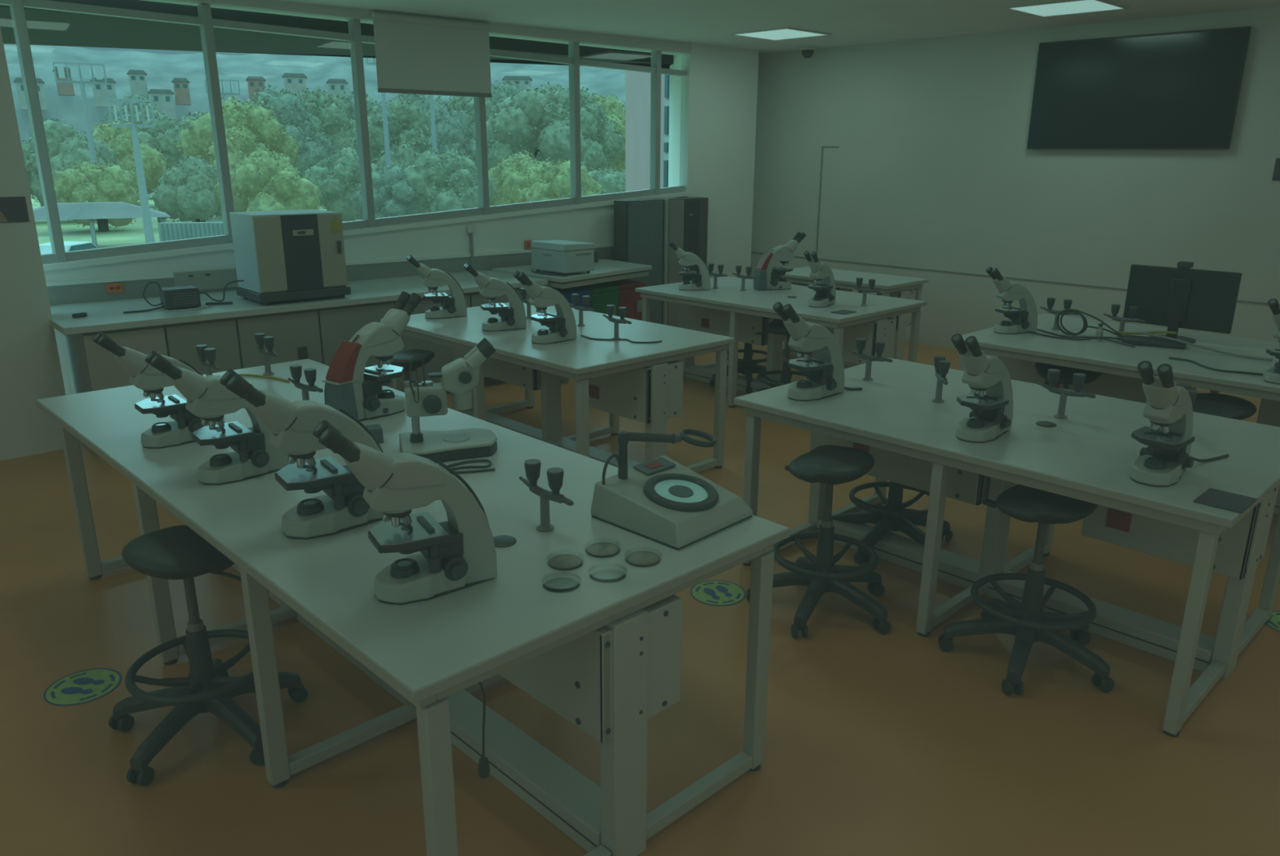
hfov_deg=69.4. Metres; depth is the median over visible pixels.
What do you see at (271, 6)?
trim
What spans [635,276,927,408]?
lab bench
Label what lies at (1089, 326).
cable
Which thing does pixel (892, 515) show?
stool
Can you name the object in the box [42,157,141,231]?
tree
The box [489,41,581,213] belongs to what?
window
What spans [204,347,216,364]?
cup
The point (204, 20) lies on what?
window
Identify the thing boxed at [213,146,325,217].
tree
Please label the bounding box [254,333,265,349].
cup
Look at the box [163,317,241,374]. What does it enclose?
base cabinet
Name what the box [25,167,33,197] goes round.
tree
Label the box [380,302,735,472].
lab bench
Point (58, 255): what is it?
window
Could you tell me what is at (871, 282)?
cup
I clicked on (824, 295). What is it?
microscope
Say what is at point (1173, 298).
computer monitor
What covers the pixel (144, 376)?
microscope
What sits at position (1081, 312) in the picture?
cable
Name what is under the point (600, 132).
tree
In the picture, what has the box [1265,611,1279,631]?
floor sticker
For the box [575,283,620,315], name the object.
waste bin
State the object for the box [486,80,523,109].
tree
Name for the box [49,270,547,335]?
countertop
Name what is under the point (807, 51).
security camera
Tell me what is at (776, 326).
stool
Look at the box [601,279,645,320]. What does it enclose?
waste bin
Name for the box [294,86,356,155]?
tree
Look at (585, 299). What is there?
cup
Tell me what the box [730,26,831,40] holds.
recessed light
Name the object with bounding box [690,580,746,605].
floor sticker
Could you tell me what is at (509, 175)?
tree
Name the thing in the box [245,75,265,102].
house
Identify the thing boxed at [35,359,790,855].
lab bench
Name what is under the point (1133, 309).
cup
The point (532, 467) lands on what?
cup
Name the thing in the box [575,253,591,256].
vent
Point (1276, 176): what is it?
wall sign
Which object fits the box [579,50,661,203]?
window
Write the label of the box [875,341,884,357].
cup
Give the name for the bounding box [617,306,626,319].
cup
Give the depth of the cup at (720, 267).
6.86 m
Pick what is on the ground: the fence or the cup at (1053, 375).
the fence
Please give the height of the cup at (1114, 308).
0.073 m
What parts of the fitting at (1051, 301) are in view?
post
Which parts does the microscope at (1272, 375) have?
stage plate, arm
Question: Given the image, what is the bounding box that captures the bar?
[205,302,232,305]
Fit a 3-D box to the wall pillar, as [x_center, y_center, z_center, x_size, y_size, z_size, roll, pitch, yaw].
[0.623,-2.410,9.422,0.940,2.700,0.665,-15,22,-42]
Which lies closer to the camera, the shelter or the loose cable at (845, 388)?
the loose cable at (845, 388)
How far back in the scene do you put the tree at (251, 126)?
79.53 m
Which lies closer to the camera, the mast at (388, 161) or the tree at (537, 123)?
the mast at (388, 161)
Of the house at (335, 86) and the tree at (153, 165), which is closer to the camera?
the tree at (153, 165)
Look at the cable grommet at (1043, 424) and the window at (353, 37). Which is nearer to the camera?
the cable grommet at (1043, 424)
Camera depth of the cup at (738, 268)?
6.82 m
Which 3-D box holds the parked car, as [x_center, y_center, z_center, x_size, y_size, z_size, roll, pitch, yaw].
[-27.569,-8.260,44.795,1.900,1.478,4.225,2,17,6]
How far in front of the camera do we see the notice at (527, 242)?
7.93 m
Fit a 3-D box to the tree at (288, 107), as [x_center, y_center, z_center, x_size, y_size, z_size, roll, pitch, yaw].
[-39.135,-30.783,100.626,12.081,12.768,11.457,-8,19,-27]
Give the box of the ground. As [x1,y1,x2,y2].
[31,191,361,248]
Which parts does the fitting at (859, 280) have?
post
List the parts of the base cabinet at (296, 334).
lock plate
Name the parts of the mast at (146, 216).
lamp frame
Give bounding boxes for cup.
[195,344,207,361]
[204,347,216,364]
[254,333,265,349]
[263,336,274,352]
[289,364,302,383]
[303,368,316,386]
[520,288,526,299]
[524,458,541,486]
[546,467,564,495]
[571,293,578,306]
[582,295,590,307]
[606,304,614,318]
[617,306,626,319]
[707,263,714,273]
[717,264,724,274]
[735,265,742,275]
[746,266,751,275]
[856,277,862,288]
[856,337,866,354]
[868,279,875,289]
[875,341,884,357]
[933,355,945,373]
[938,360,950,377]
[1047,297,1055,310]
[1047,368,1060,387]
[1063,299,1071,311]
[1072,373,1085,392]
[1111,303,1119,317]
[1129,306,1138,319]
[1177,382,1191,389]
[1186,389,1197,405]
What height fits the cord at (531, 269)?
0.016 m
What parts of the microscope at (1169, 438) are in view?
focus knob, stage plate, arm, stage knob, focus knob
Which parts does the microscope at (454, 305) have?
stage plate, stage knob, arm, focus knob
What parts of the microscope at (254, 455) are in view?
stage plate, arm, stage knob, focus knob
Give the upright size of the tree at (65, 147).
8.421 m
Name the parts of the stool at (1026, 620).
arm, lever, arm, arm, seat, arm, arm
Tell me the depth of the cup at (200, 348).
3.92 m
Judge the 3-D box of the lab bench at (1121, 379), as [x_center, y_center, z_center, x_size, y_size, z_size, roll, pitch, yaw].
[2.901,-0.036,4.894,1.194,0.750,2.144,-15,22,-42]
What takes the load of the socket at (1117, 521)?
attached to the lab bench at (1089, 455)
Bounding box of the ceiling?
[275,0,1279,53]
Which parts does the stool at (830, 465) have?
arm, arm, arm, seat plate, seat, arm, arm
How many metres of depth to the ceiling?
6.79 m
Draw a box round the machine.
[530,240,595,275]
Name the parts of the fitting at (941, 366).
post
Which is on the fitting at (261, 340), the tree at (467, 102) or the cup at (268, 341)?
the cup at (268, 341)
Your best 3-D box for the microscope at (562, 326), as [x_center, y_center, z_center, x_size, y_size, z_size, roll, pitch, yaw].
[-0.498,-0.646,4.895,0.341,0.384,0.146,-11,20,-34]
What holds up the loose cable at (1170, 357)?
on the lab bench at (1121, 379)
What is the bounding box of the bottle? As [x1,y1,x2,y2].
[1094,323,1103,340]
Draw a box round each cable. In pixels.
[164,305,210,311]
[238,373,290,382]
[446,459,495,474]
[580,334,662,343]
[844,386,862,391]
[1029,331,1122,340]
[1036,328,1135,347]
[1075,309,1140,345]
[1087,325,1136,342]
[1140,332,1272,360]
[1168,356,1262,375]
[1190,453,1229,462]
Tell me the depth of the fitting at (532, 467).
2.46 m
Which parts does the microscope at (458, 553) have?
stage plate, arm, stage knob, focus knob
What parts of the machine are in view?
lid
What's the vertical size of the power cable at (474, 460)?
0.010 m
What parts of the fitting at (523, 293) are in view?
post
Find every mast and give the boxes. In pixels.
[52,61,106,164]
[106,98,155,243]
[204,79,239,103]
[365,57,391,167]
[429,94,436,155]
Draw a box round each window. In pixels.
[0,0,66,264]
[22,0,234,261]
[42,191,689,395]
[212,18,375,230]
[361,35,489,226]
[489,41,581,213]
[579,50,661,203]
[659,67,686,194]
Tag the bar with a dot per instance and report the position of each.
(208, 303)
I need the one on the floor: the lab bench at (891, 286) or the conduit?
the lab bench at (891, 286)
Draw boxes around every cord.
[477,681,489,778]
[531,269,566,276]
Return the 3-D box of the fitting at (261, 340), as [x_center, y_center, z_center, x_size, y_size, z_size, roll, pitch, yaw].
[-1.682,-0.329,4.167,0.048,0.179,0.221,-15,22,-42]
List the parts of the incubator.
panel, dark panel, panel, handle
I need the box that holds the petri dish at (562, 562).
[548,554,582,569]
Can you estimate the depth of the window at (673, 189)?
8.78 m
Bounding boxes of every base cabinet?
[63,324,168,394]
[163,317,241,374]
[235,309,322,368]
[316,301,394,388]
[393,293,470,393]
[468,287,529,386]
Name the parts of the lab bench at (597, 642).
leg, leg, leg, leg, post, leg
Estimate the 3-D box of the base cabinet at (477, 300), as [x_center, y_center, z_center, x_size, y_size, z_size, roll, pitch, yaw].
[-1.202,-0.759,7.275,0.616,0.738,0.600,-14,21,-39]
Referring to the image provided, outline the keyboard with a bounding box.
[1115,330,1186,349]
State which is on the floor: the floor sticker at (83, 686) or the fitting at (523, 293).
the floor sticker at (83, 686)
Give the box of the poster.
[0,196,29,222]
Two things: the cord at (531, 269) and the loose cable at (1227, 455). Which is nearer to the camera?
the loose cable at (1227, 455)
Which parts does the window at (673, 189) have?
rail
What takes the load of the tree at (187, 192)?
on the ground
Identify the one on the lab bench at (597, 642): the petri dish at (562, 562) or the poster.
the petri dish at (562, 562)
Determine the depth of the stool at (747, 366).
7.10 m
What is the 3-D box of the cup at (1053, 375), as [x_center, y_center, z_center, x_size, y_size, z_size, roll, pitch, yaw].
[1.592,-0.188,3.565,0.045,0.073,0.045,-15,22,-42]
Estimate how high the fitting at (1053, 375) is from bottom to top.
0.179 m
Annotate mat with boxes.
[1193,488,1257,513]
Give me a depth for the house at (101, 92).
214.98 m
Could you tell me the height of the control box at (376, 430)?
0.055 m
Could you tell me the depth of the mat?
2.70 m
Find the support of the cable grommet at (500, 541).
on the lab bench at (597, 642)
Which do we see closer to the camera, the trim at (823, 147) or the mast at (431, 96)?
the trim at (823, 147)
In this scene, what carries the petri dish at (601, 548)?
on the lab bench at (597, 642)
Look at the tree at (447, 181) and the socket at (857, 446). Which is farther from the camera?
the tree at (447, 181)
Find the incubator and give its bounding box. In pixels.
[229,208,351,306]
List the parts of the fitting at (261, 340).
post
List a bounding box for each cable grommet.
[493,535,516,547]
[1035,421,1056,427]
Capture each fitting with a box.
[195,344,219,375]
[254,333,277,375]
[288,364,323,399]
[519,458,573,532]
[520,288,531,319]
[568,293,594,326]
[602,304,631,338]
[707,263,727,288]
[732,265,755,291]
[848,337,893,381]
[851,277,880,306]
[932,355,950,403]
[1036,368,1095,419]
[1040,297,1078,330]
[1103,303,1145,338]
[1177,382,1197,416]
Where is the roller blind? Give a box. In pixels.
[371,11,492,97]
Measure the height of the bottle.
0.088 m
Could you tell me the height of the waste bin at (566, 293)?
0.655 m
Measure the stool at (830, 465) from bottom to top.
0.637 m
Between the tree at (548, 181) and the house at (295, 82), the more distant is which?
the house at (295, 82)
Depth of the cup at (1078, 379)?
3.48 m
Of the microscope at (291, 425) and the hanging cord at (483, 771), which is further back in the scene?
the microscope at (291, 425)
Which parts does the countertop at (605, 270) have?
under frame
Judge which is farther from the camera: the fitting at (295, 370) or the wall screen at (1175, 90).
the wall screen at (1175, 90)
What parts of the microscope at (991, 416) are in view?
focus knob, stage plate, arm, stage knob, focus knob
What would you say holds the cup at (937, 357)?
on the fitting at (941, 366)
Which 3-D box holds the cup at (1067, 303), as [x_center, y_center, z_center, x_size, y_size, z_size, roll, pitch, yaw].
[2.450,-0.699,5.301,0.045,0.073,0.045,-15,22,-42]
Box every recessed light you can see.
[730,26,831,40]
[1004,0,1128,17]
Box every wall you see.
[0,26,66,461]
[750,6,1279,399]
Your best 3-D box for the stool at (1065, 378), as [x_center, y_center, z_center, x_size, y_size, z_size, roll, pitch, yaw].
[2.317,-0.040,5.095,0.575,0.637,0.547,8,18,25]
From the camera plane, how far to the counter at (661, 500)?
2.52 m
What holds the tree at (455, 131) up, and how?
on the ground
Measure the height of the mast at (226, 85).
12.520 m
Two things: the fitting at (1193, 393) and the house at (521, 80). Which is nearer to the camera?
the fitting at (1193, 393)
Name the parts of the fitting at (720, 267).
post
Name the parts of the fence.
rail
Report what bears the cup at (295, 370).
on the fitting at (295, 370)
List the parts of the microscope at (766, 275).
red panel, focus knob, arm, stage plate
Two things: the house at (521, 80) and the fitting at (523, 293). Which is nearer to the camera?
the fitting at (523, 293)
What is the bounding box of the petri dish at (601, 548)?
[586,542,619,556]
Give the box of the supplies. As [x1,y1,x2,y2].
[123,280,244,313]
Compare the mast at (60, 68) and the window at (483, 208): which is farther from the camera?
the mast at (60, 68)
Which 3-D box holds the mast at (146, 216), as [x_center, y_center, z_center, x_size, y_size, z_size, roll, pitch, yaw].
[-26.800,-13.285,49.711,2.120,8.320,0.490,-8,19,-26]
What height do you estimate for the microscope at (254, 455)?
0.414 m
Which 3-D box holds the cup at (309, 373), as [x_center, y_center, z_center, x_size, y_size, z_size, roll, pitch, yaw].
[-1.252,-0.188,3.517,0.045,0.073,0.045,-15,22,-42]
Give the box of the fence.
[157,221,346,241]
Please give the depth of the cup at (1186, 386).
3.33 m
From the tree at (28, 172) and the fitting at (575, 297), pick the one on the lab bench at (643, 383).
the fitting at (575, 297)
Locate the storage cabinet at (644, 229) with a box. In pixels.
[613,196,708,327]
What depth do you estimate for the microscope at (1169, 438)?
2.82 m
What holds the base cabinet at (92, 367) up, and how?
on the floor
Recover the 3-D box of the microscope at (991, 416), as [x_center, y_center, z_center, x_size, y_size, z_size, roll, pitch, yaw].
[1.210,-0.154,3.263,0.344,0.389,0.147,-13,21,-38]
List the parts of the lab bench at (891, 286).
post, post, leg, post, leg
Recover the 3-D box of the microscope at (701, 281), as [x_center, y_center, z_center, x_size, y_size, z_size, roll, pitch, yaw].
[0.366,-1.200,6.828,0.314,0.355,0.134,0,17,-2]
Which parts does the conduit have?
junction plate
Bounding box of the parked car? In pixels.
[39,241,97,254]
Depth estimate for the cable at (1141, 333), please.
4.73 m
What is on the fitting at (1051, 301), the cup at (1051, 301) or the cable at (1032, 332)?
the cup at (1051, 301)
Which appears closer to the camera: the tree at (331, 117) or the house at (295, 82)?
the tree at (331, 117)
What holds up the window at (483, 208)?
attached to the wall at (595, 224)
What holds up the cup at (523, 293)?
on the fitting at (523, 293)
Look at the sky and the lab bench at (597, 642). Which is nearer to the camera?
the lab bench at (597, 642)
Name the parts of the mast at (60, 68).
lamp frame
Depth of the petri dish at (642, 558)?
2.29 m
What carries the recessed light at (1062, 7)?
in the ceiling
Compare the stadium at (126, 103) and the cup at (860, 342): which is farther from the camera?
the stadium at (126, 103)
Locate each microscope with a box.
[93,332,224,448]
[144,351,288,485]
[219,368,383,539]
[312,420,497,605]
[321,291,422,422]
[399,337,497,462]
[406,254,466,319]
[462,262,526,331]
[513,271,577,344]
[668,240,711,290]
[753,231,806,290]
[773,302,844,401]
[803,250,835,307]
[951,333,1013,443]
[986,266,1037,334]
[1128,360,1195,487]
[1262,298,1279,384]
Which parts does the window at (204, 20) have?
rail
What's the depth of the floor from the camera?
2.89 m
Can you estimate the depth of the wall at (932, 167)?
7.95 m
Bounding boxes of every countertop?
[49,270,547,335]
[492,258,652,288]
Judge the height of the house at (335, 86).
6.320 m
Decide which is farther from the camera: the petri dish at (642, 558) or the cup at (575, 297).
the cup at (575, 297)
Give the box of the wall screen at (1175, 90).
[1026,26,1251,149]
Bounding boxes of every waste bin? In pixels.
[551,287,591,307]
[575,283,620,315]
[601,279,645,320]
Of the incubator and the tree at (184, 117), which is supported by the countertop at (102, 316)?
the incubator
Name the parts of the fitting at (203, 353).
post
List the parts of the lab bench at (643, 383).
leg, post, leg, leg, post, leg, leg, post, leg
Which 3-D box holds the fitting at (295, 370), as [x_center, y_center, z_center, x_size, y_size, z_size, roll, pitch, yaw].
[-1.286,-0.145,3.558,0.221,0.179,0.048,13,21,36]
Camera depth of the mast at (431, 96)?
77.05 m
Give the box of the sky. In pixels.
[3,44,625,144]
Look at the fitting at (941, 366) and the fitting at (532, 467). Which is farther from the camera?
the fitting at (941, 366)
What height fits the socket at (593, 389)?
0.070 m
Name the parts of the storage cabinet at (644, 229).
door, door, door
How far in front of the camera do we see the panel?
6.38 m
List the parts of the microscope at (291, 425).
stage plate, arm, stage knob, focus knob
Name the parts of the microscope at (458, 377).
focus knob, zoom knob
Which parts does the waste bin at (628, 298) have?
lid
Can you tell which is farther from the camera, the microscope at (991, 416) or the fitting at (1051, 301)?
the fitting at (1051, 301)
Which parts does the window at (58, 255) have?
rail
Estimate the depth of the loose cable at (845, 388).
3.96 m
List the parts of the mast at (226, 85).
lamp frame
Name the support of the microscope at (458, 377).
on the lab bench at (597, 642)
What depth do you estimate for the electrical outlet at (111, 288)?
6.04 m
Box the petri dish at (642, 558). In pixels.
[626,551,659,566]
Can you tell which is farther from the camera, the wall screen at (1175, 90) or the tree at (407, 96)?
the tree at (407, 96)
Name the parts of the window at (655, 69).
rail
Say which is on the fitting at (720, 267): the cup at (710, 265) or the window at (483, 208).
the cup at (710, 265)
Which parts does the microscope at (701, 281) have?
stage plate, stage knob, arm, focus knob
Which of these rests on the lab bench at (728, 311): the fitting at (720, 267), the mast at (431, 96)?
the fitting at (720, 267)
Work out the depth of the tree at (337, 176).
71.94 m
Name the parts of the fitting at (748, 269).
post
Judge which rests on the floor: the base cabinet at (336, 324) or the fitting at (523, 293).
the base cabinet at (336, 324)
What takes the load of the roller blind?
attached to the window at (483, 208)
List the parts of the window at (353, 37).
rail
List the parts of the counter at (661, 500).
support post, magnifier arm, control panel, lit plate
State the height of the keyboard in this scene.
0.071 m
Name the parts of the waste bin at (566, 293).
lid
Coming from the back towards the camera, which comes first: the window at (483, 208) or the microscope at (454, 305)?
the window at (483, 208)
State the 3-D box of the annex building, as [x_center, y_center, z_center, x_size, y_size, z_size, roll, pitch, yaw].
[0.968,-5.727,24.275,2.529,8.600,17.985,-1,17,-5]
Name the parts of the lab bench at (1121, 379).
leg, leg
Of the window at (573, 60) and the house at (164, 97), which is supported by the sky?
the house at (164, 97)
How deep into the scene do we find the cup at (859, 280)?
6.17 m
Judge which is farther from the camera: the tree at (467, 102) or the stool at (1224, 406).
the tree at (467, 102)
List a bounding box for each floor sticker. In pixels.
[43,668,121,706]
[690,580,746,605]
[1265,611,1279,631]
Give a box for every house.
[13,77,47,111]
[53,66,75,96]
[89,77,117,107]
[126,69,148,97]
[147,88,176,119]
[171,77,191,105]
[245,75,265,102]
[282,72,306,97]
[326,79,347,97]
[502,75,532,92]
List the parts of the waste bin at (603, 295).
lid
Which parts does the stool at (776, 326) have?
lever, arm, seat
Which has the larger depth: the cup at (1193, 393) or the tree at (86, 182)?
the tree at (86, 182)
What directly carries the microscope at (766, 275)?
on the lab bench at (728, 311)
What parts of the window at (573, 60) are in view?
rail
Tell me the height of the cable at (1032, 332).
0.025 m
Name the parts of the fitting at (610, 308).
post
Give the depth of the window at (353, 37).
6.79 m
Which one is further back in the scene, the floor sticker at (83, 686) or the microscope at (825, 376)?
the microscope at (825, 376)
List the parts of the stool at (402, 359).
seat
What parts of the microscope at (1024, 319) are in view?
stage plate, arm, stage knob, focus knob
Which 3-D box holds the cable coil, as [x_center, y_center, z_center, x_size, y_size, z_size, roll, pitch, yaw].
[2.422,-0.594,5.182,0.072,0.156,0.167,-15,22,-42]
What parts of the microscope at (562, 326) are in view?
stage plate, arm, stage knob, focus knob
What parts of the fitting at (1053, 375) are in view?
post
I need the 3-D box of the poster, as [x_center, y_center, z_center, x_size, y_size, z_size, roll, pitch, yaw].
[-3.524,-1.198,5.079,0.272,0.137,0.008,-15,22,-42]
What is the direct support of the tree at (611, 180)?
on the ground
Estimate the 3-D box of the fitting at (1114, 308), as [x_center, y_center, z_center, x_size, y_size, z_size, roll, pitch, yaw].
[2.676,-0.588,5.118,0.048,0.179,0.221,-15,22,-42]
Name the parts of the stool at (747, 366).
arm, arm, arm, arm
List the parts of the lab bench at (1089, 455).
leg, post, leg, leg, post, leg, leg, post, leg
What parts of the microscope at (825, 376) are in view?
stage plate, arm, stage knob, focus knob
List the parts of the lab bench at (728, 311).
leg, post, leg, post, leg, post, leg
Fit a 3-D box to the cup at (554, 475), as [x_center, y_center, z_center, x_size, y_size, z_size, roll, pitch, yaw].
[-0.221,0.144,2.415,0.045,0.073,0.045,-15,22,-42]
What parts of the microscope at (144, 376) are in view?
stage plate, arm, stage knob, focus knob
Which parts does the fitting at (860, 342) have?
post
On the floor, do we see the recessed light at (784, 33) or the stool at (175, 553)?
the stool at (175, 553)
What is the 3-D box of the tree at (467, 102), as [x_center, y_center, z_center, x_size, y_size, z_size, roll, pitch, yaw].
[-24.087,-38.866,126.483,12.882,13.682,12.796,-9,19,-29]
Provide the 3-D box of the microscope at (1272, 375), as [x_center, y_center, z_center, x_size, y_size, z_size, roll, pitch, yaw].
[2.889,-0.392,4.107,0.337,0.380,0.144,-9,19,-28]
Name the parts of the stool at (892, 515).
arm, arm, arm, arm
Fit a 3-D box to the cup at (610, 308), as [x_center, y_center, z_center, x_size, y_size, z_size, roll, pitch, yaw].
[-0.161,-0.630,5.021,0.045,0.073,0.045,-15,22,-42]
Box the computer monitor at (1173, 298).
[1123,261,1241,343]
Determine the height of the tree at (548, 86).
20.112 m
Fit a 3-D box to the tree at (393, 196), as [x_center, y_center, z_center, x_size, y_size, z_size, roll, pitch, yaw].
[-17.013,-15.816,64.366,5.843,5.000,5.464,14,21,38]
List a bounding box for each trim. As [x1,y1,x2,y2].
[0,0,673,68]
[142,0,691,54]
[751,146,1279,306]
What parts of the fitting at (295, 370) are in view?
post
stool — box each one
[108,525,307,786]
[383,349,434,381]
[709,342,782,393]
[746,444,891,638]
[755,319,806,391]
[831,481,952,564]
[937,484,1114,695]
[1034,362,1102,389]
[1192,393,1256,420]
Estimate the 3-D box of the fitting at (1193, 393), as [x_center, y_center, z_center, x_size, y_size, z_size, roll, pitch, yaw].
[1.950,-0.057,3.319,0.048,0.179,0.221,6,17,17]
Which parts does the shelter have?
post, post, post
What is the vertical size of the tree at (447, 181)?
6.123 m
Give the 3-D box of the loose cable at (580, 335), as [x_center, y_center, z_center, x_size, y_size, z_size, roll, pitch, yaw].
[-0.118,-0.479,5.002,0.476,0.008,0.087,6,18,19]
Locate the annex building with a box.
[625,70,669,191]
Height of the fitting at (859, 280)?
0.179 m
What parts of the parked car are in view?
glass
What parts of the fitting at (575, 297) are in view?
post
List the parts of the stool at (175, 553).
arm, arm, seat, arm, lever, arm, arm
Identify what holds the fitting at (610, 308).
on the lab bench at (643, 383)
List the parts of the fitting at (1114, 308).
post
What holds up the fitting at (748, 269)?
on the lab bench at (728, 311)
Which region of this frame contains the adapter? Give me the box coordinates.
[71,311,87,318]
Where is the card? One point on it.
(843, 312)
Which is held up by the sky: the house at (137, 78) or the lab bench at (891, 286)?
the house at (137, 78)
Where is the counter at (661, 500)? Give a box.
[591,429,752,550]
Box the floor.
[0,341,1279,855]
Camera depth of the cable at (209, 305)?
5.67 m
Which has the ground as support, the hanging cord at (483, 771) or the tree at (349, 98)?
the tree at (349, 98)
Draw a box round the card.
[831,309,856,315]
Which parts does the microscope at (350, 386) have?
red panel, focus knob, arm, stage plate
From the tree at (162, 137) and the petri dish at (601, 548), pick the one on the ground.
the tree at (162, 137)
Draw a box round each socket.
[588,384,599,399]
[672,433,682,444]
[701,317,709,328]
[853,442,869,453]
[1105,508,1132,533]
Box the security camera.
[800,45,815,57]
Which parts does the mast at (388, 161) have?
lamp frame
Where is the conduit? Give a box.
[466,225,475,268]
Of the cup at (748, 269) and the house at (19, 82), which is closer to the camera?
the cup at (748, 269)
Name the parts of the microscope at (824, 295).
stage plate, arm, stage knob, focus knob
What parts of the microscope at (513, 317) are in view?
stage plate, arm, stage knob, focus knob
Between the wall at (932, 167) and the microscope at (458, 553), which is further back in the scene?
the wall at (932, 167)
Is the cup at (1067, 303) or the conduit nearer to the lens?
the cup at (1067, 303)
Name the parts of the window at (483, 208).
rail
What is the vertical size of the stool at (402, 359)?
0.637 m
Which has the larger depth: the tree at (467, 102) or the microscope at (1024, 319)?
the tree at (467, 102)
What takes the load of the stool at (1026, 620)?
on the floor
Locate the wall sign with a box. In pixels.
[1271,158,1279,180]
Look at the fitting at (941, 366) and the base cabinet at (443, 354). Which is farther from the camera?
the base cabinet at (443, 354)
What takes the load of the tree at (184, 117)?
on the ground
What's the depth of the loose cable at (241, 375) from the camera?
4.12 m
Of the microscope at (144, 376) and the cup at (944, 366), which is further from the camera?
the cup at (944, 366)
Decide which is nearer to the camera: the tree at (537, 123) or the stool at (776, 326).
the stool at (776, 326)
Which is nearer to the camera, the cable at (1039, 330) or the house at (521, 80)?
the cable at (1039, 330)
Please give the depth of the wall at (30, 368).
5.27 m
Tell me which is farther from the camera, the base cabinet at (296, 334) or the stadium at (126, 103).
the stadium at (126, 103)
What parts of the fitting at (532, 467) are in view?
post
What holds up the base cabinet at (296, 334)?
on the floor
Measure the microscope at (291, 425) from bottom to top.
0.452 m
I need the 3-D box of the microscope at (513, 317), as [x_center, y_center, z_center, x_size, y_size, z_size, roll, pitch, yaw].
[-0.819,-0.746,5.232,0.337,0.380,0.144,-6,18,-19]
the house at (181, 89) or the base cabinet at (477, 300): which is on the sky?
the house at (181, 89)
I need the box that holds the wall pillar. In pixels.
[668,43,759,278]
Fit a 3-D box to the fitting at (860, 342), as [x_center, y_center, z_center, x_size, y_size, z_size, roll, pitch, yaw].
[1.026,-0.302,4.124,0.048,0.179,0.221,-15,22,-42]
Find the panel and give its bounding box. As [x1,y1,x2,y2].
[173,268,238,290]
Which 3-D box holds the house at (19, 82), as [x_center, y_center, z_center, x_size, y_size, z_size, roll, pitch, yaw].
[-138.070,-75.708,209.784,5.880,6.680,5.600,-10,19,-30]
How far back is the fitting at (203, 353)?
3.89 m
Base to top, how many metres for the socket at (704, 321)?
0.070 m
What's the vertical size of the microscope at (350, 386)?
0.448 m
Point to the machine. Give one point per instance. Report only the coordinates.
(562, 256)
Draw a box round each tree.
[21,116,124,222]
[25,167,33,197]
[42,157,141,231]
[84,119,167,192]
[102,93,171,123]
[124,107,187,197]
[150,155,222,222]
[173,94,301,172]
[174,110,208,128]
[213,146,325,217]
[243,83,335,178]
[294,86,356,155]
[299,142,381,221]
[340,88,381,120]
[348,163,430,220]
[350,95,441,168]
[394,93,429,101]
[395,147,499,213]
[406,95,476,166]
[447,95,496,168]
[475,84,592,171]
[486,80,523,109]
[488,150,547,205]
[515,160,605,203]
[530,81,568,93]
[550,87,625,172]
[586,166,625,194]
[589,93,625,172]
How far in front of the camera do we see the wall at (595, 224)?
7.23 m
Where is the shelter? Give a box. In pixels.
[32,201,170,248]
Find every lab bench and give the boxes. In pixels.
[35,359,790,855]
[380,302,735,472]
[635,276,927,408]
[733,357,1279,737]
[777,266,928,367]
[951,313,1279,515]
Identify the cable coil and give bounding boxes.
[1056,308,1087,335]
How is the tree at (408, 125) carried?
on the ground
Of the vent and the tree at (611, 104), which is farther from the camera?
the tree at (611, 104)

